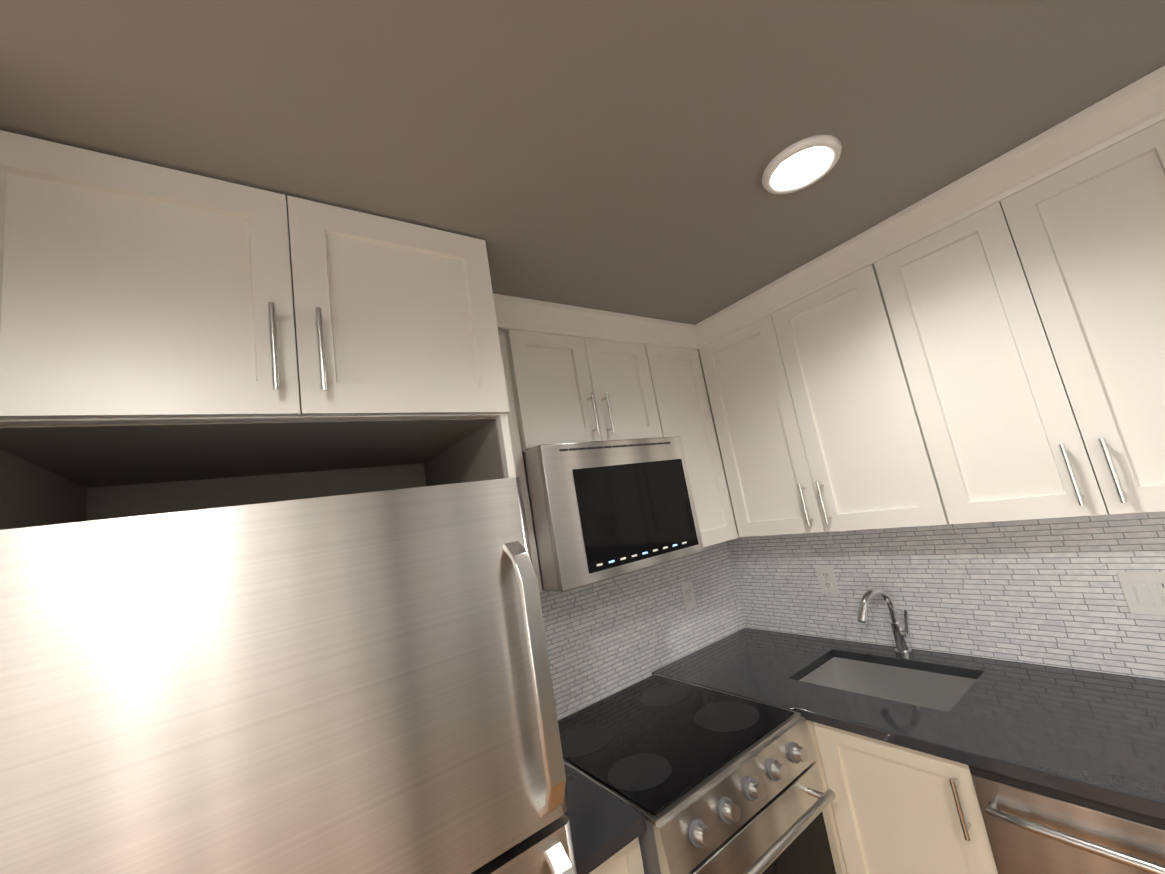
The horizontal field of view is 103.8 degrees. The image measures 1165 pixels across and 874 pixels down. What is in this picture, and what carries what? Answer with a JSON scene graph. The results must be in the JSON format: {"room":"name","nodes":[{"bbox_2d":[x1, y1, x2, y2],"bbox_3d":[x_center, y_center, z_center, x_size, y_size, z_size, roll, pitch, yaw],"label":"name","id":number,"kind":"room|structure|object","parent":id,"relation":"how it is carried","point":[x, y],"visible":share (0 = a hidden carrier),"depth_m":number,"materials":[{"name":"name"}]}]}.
{"room":"kitchen","nodes":[
{"label":"kitchen","id":0,"kind":"room"},
{"bbox_2d":[0,0,1164,324],"bbox_3d":[-0.336,-0.710,0.108,4.500,0.100,3.130,-3,-11,-36],"label":"ceiling","id":1,"kind":"structure","parent":0,"point":[616,156],"depth_m":0.83,"materials":[{"name":"paint"}]},
{"bbox_2d":[762,134,841,194],"bbox_3d":[0.512,-0.636,1.074,0.174,0.024,0.174,-3,-11,-36],"label":"recessed light","id":2,"kind":"object","parent":1,"relation":"in","point":[802,164],"visible":0.98,"depth_m":1.07,"materials":[{"name":"white plastic"}]},
{"bbox_2d":[539,541,744,719],"bbox_3d":[-0.992,0.813,1.117,4.300,2.327,0.100,-3,-11,-36],"label":"wall","id":3,"kind":"structure","parent":0,"point":[607,637],"depth_m":1.91,"materials":[{"name":"tile"}]},
{"bbox_2d":[0,130,515,528],"bbox_3d":[-0.706,-0.116,1.093,0.848,0.611,0.676,-3,-11,-36],"label":"upper cabinet","id":4,"kind":"object","parent":3,"relation":"attached to","point":[172,340],"visible":0.96,"depth_m":0.84,"materials":[{"name":"paint"}]},
{"bbox_2d":[498,329,542,591],"bbox_3d":[-0.355,0.092,1.515,0.194,0.850,0.308,-3,-11,-36],"label":"upper cabinet","id":5,"kind":"object","parent":3,"relation":"attached to","point":[512,415],"depth_m":1.44,"materials":[{"name":"paint"}]},
{"bbox_2d":[505,330,662,451],"bbox_3d":[-0.045,-0.142,1.766,0.618,0.415,0.366,-3,-11,-36],"label":"upper cabinet","id":6,"kind":"object","parent":3,"relation":"attached to","point":[569,389],"visible":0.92,"depth_m":1.62,"materials":[{"name":"paint"}]},
{"bbox_2d":[522,436,703,591],"bbox_3d":[0.041,0.266,1.676,0.616,0.432,0.421,-3,-11,-36],"label":"over-the-range microwave","id":7,"kind":"object","parent":6,"relation":"attached to","point":[603,510],"visible":0.96,"depth_m":1.45,"materials":[{"name":"silver metal"}]},
{"bbox_2d":[493,293,700,348],"bbox_3d":[-0.061,-0.379,1.807,1.050,0.087,0.388,-3,-11,-36],"label":"soffit","id":8,"kind":"structure","parent":3,"relation":"attached to","point":[512,313],"depth_m":1.66,"materials":[{"name":"paint"}]},
{"bbox_2d":[681,581,695,609],"bbox_3d":[0.494,0.738,2.126,0.074,0.116,0.008,-3,-11,-36],"label":"electrical outlet","id":9,"kind":"object","parent":3,"relation":"attached to","point":[688,595],"visible":1,"depth_m":2.12,"materials":[{"name":"white plastic"}]},
{"bbox_2d":[645,345,738,546],"bbox_3d":[0.362,0.055,2.023,0.322,0.850,0.328,-3,-11,-36],"label":"upper cabinet","id":10,"kind":"object","parent":3,"relation":"attached to","point":[684,409],"depth_m":1.92,"materials":[{"name":"paint"}]},
{"bbox_2d":[727,511,1164,679],"bbox_3d":[1.643,0.384,1.204,0.100,2.327,3.130,-3,-11,-36],"label":"wall","id":11,"kind":"structure","parent":0,"point":[1048,592],"depth_m":1.54,"materials":[{"name":"tile"}]},
{"bbox_2d":[699,264,949,536],"bbox_3d":[0.912,-0.078,1.781,0.366,0.850,0.733,-3,-11,-36],"label":"upper cabinet","id":12,"kind":"object","parent":11,"relation":"attached to","point":[817,422],"visible":0.98,"depth_m":1.62,"materials":[{"name":"paint"}]},
{"bbox_2d":[815,566,838,593],"bbox_3d":[1.045,0.611,1.952,0.008,0.116,0.074,-3,-11,-36],"label":"electrical outlet","id":13,"kind":"object","parent":11,"relation":"attached to","point":[827,579],"visible":1,"depth_m":1.95,"materials":[{"name":"white plastic"}]},
{"bbox_2d":[693,65,1164,350],"bbox_3d":[1.197,-0.669,1.329,0.388,0.087,2.698,-3,-11,-36],"label":"soffit","id":14,"kind":"structure","parent":11,"relation":"attached to","point":[1133,108],"depth_m":1.24,"materials":[{"name":"paint"}]},
{"bbox_2d":[874,120,1164,523],"bbox_3d":[1.298,-0.232,1.238,0.366,0.850,0.631,-3,-11,-36],"label":"upper cabinet","id":15,"kind":"object","parent":11,"relation":"attached to","point":[1028,324],"visible":1,"depth_m":1.16,"materials":[{"name":"paint"}]},
{"bbox_2d":[1116,571,1164,615],"bbox_3d":[1.554,0.424,1.237,0.008,0.116,0.120,-3,-11,-36],"label":"outlet","id":16,"kind":"object","parent":11,"relation":"attached to","point":[1144,593],"visible":1,"depth_m":1.25,"materials":[{"name":"white plastic"}]},
{"bbox_3d":[0.062,1.653,-0.281,4.500,0.100,3.130,-3,-11,-36],"label":"floor","id":17,"kind":"structure","parent":0,"visible":0},
{"bbox_2d":[0,477,576,873],"bbox_3d":[-0.483,0.992,0.812,0.754,1.714,0.818,-3,-11,-36],"label":"refrigerator","id":18,"kind":"object","parent":17,"relation":"on","point":[359,683],"visible":1,"depth_m":0.61,"materials":[{"name":"grey metal"}]},
{"bbox_2d":[589,837,643,873],"bbox_3d":[-0.076,1.407,1.157,0.265,0.884,0.598,-3,-11,-36],"label":"base cabinet","id":19,"kind":"object","parent":17,"relation":"on","point":[626,859],"visible":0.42,"depth_m":1.04,"materials":[{"name":"paint"}]},
{"bbox_2d":[558,674,842,873],"bbox_3d":[0.331,1.353,1.350,0.616,0.918,0.723,-3,-11,-36],"label":"range","id":20,"kind":"object","parent":17,"relation":"on","point":[703,780],"visible":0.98,"depth_m":1.24,"materials":[{"name":"grey glass"}]},
{"bbox_2d":[806,720,997,873],"bbox_3d":[0.927,1.312,1.612,0.651,0.884,1.050,-3,-11,-36],"label":"base cabinet","id":21,"kind":"object","parent":17,"relation":"on","point":[894,809],"visible":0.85,"depth_m":1.24,"materials":[{"name":"paint"}]},
{"bbox_2d":[968,765,1164,873],"bbox_3d":[1.381,1.127,0.947,0.624,0.884,0.596,-3,-11,-36],"label":"dishwasher","id":22,"kind":"object","parent":17,"relation":"on","point":[1031,828],"visible":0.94,"depth_m":0.97,"materials":[{"name":"grey metal"}]},
{"bbox_3d":[1.613,0.900,-0.190,1.620,0.884,0.980,-3,-11,-36],"label":"base cabinet","id":23,"kind":"object","parent":17,"relation":"on","visible":0},
{"bbox_2d":[564,764,646,873],"bbox_3d":[-0.142,0.957,1.215,0.265,0.030,0.633,-3,-11,-36],"label":"countertop","id":24,"kind":"structure","parent":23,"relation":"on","point":[601,824],"depth_m":1.04,"materials":[{"name":"stone"}]},
{"bbox_2d":[653,667,759,695],"bbox_3d":[0.437,0.942,1.717,0.014,0.030,0.498,-3,-11,-36],"label":"countertop","id":25,"kind":"structure","parent":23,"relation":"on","point":[671,671],"depth_m":1.71,"materials":[{"name":"stone"}]},
{"bbox_2d":[695,632,831,671],"bbox_3d":[0.734,0.927,1.932,0.300,0.030,0.498,-3,-11,-36],"label":"countertop","id":26,"kind":"structure","parent":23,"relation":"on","point":[782,653],"depth_m":1.94,"materials":[{"name":"stone"}]},
{"bbox_2d":[652,628,1164,819],"bbox_3d":[1.381,0.655,0.940,0.652,0.030,2.926,-3,-11,-36],"label":"countertop","id":27,"kind":"structure","parent":23,"relation":"on","point":[1097,736],"depth_m":1.20,"materials":[{"name":"stone"}]},
{"bbox_2d":[857,588,912,655],"bbox_3d":[1.101,0.677,1.655,0.202,0.247,0.110,-3,-11,-36],"label":"faucet","id":28,"kind":"object","parent":27,"relation":"on","point":[900,635],"visible":1,"depth_m":1.67,"materials":[{"name":"silver metal"}]},
{"bbox_2d":[799,657,976,711],"bbox_3d":[1.032,0.974,1.515,0.382,0.290,0.532,-3,-11,-36],"label":"undermount sink","id":29,"kind":"object","parent":27,"relation":"in","point":[939,691],"visible":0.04,"depth_m":1.66,"materials":[{"name":"silver metal"}]}
]}

